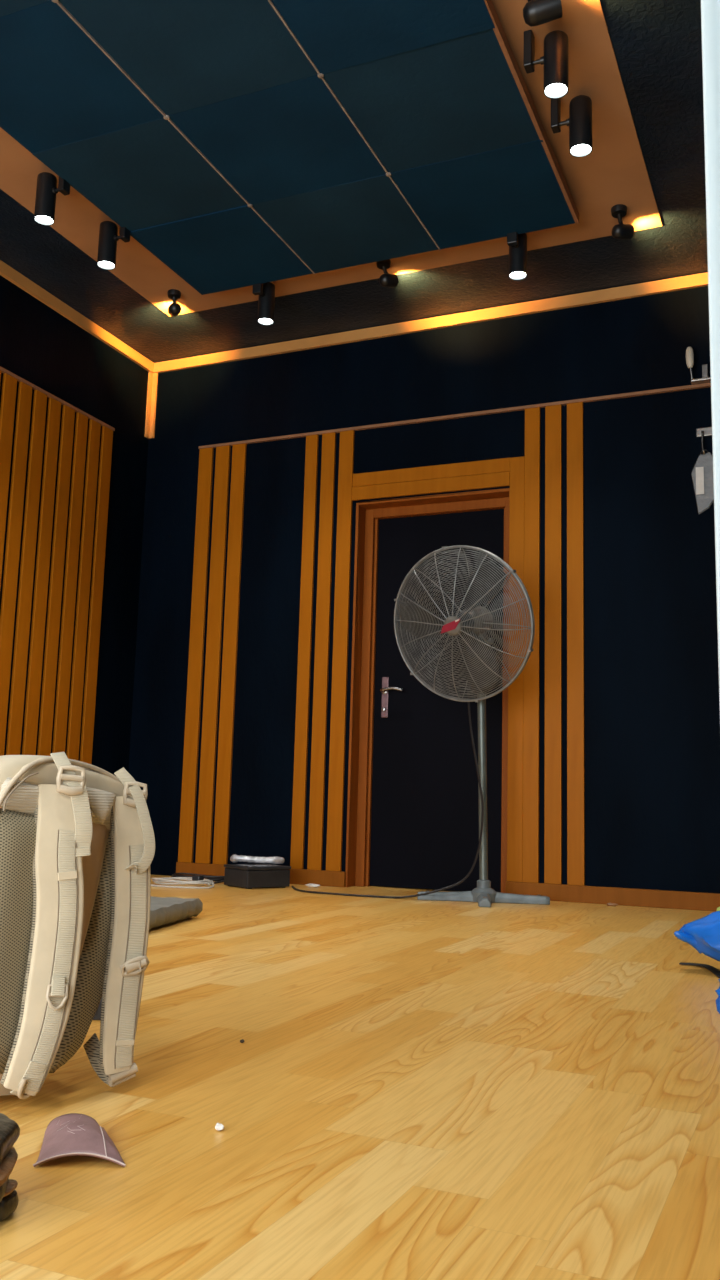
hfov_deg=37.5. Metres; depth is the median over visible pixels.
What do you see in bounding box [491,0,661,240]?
ceiling beam
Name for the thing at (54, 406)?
trim
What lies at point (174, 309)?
spotlight
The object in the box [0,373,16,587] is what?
trim
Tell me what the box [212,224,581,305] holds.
trim
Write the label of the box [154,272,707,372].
trim
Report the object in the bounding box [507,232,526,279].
ceiling spotlight
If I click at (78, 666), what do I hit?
trim
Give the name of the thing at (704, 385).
trim
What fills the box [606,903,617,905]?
chip
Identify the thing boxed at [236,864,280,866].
plastic sheet
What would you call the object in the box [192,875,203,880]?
plug
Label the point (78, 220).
ceiling beam
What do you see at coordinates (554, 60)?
ceiling spotlight
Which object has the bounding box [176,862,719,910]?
baseboard
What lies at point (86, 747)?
trim
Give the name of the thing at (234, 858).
roll
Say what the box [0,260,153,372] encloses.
trim
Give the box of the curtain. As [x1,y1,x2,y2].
[701,0,719,700]
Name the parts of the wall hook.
hook arm, hook plate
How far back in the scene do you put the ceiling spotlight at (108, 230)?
5.01 m
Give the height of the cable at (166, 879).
0.042 m
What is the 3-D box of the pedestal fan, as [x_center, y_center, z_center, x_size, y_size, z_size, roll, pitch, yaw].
[0.272,0.428,5.362,1.348,1.711,0.596,-2,-9,23]
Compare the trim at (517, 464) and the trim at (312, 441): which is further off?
the trim at (312, 441)
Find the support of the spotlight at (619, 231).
attached to the ceiling beam at (615, 172)
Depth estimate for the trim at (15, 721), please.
5.63 m
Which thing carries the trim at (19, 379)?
attached to the wall at (39, 345)
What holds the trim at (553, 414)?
attached to the wall at (652, 703)
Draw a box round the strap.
[679,962,719,977]
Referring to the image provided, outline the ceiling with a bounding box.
[0,0,707,362]
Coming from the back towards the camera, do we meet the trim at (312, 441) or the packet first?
the trim at (312, 441)
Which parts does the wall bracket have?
knob, stem, plate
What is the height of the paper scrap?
0.018 m
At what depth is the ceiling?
5.45 m
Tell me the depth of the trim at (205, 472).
6.33 m
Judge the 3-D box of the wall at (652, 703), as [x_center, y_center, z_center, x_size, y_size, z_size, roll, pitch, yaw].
[0.746,-0.341,5.843,4.655,3.400,0.327,-2,-9,23]
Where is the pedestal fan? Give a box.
[291,545,549,906]
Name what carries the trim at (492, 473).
attached to the wall at (652, 703)
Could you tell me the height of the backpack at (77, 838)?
0.528 m
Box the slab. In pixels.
[149,896,202,929]
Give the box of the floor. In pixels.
[0,875,719,1279]
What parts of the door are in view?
lock plate, handle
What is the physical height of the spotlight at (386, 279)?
0.127 m
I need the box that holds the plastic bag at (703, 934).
[674,911,719,960]
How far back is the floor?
1.65 m
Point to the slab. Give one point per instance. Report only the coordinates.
(163, 910)
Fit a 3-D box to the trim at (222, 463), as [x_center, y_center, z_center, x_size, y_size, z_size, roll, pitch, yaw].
[-0.871,0.052,6.299,0.094,2.503,0.018,-2,-9,23]
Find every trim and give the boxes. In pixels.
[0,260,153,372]
[0,366,114,430]
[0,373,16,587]
[0,382,31,755]
[6,390,46,754]
[22,398,60,754]
[37,405,74,755]
[52,412,87,752]
[66,419,100,760]
[80,426,112,763]
[145,371,157,438]
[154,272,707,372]
[178,447,213,862]
[195,445,230,863]
[199,383,710,448]
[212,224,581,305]
[213,443,246,864]
[290,434,318,868]
[307,432,335,869]
[326,430,354,870]
[352,458,509,500]
[507,456,524,881]
[522,407,539,882]
[544,405,561,883]
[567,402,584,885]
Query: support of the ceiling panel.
attached to the ceiling
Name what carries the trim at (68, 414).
attached to the wall at (39, 345)
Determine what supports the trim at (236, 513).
attached to the wall at (652, 703)
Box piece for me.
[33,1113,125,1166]
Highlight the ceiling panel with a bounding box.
[0,0,578,294]
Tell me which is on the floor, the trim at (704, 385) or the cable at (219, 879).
the cable at (219, 879)
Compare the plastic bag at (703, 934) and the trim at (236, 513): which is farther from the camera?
the trim at (236, 513)
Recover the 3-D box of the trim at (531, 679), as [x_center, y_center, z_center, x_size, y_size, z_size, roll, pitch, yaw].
[0.897,-0.013,5.532,0.082,2.503,0.018,-2,-9,23]
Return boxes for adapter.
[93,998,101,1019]
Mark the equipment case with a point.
(247, 877)
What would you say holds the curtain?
hanging from the ceiling
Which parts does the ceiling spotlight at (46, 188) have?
arm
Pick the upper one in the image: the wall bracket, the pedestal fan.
the wall bracket
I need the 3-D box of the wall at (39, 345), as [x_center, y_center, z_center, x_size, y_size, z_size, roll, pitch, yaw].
[-2.849,-0.818,3.360,0.108,3.400,7.173,-2,-9,23]
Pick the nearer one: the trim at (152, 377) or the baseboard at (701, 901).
the baseboard at (701, 901)
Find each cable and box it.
[151,877,213,888]
[171,873,223,883]
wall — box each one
[0,275,147,776]
[128,286,719,892]
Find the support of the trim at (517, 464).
attached to the wall at (652, 703)
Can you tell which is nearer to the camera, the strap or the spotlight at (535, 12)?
the strap
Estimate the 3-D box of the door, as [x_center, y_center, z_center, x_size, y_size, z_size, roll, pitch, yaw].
[0.405,0.276,5.806,0.917,2.156,0.188,-2,-9,23]
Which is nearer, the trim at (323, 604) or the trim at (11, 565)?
the trim at (11, 565)
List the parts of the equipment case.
lid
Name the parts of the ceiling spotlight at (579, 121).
arm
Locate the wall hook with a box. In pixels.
[696,427,711,454]
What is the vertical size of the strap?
0.008 m
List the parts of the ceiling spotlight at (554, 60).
arm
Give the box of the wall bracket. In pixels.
[686,347,710,384]
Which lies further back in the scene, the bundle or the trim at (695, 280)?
the trim at (695, 280)
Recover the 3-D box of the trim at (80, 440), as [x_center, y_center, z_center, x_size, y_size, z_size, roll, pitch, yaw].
[-1.639,-0.044,5.927,0.018,2.540,0.088,-2,-9,23]
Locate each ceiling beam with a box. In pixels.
[0,127,225,316]
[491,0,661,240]
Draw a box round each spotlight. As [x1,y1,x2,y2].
[34,172,69,225]
[97,221,130,269]
[167,289,180,316]
[252,282,274,324]
[376,259,398,287]
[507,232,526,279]
[523,0,562,26]
[523,30,568,98]
[551,95,591,156]
[611,204,634,238]
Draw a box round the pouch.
[691,449,713,513]
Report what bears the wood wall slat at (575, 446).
attached to the wall at (652, 703)
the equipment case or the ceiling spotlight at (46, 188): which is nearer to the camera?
the ceiling spotlight at (46, 188)
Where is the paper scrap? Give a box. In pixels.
[305,883,319,886]
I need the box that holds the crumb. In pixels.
[215,1123,223,1130]
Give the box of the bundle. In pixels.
[0,1113,19,1220]
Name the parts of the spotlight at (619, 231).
stem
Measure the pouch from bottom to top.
0.330 m
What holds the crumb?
on the floor
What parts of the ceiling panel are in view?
seam cord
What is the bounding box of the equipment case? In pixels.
[224,864,290,888]
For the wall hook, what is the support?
attached to the wall at (652, 703)
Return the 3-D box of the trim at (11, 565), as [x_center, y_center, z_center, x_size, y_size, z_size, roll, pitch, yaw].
[-1.829,-0.115,5.495,0.018,2.540,0.088,-2,-9,23]
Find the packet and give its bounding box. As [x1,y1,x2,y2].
[715,979,719,1013]
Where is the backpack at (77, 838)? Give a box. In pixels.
[0,752,154,1098]
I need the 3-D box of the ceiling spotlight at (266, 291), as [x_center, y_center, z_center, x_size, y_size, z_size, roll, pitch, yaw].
[-0.507,-1.803,5.566,0.086,0.246,0.155,-2,-9,23]
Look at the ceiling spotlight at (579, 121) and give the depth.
4.03 m
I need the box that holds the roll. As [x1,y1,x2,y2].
[230,854,283,863]
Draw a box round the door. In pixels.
[345,488,509,892]
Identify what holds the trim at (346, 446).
attached to the wall at (652, 703)

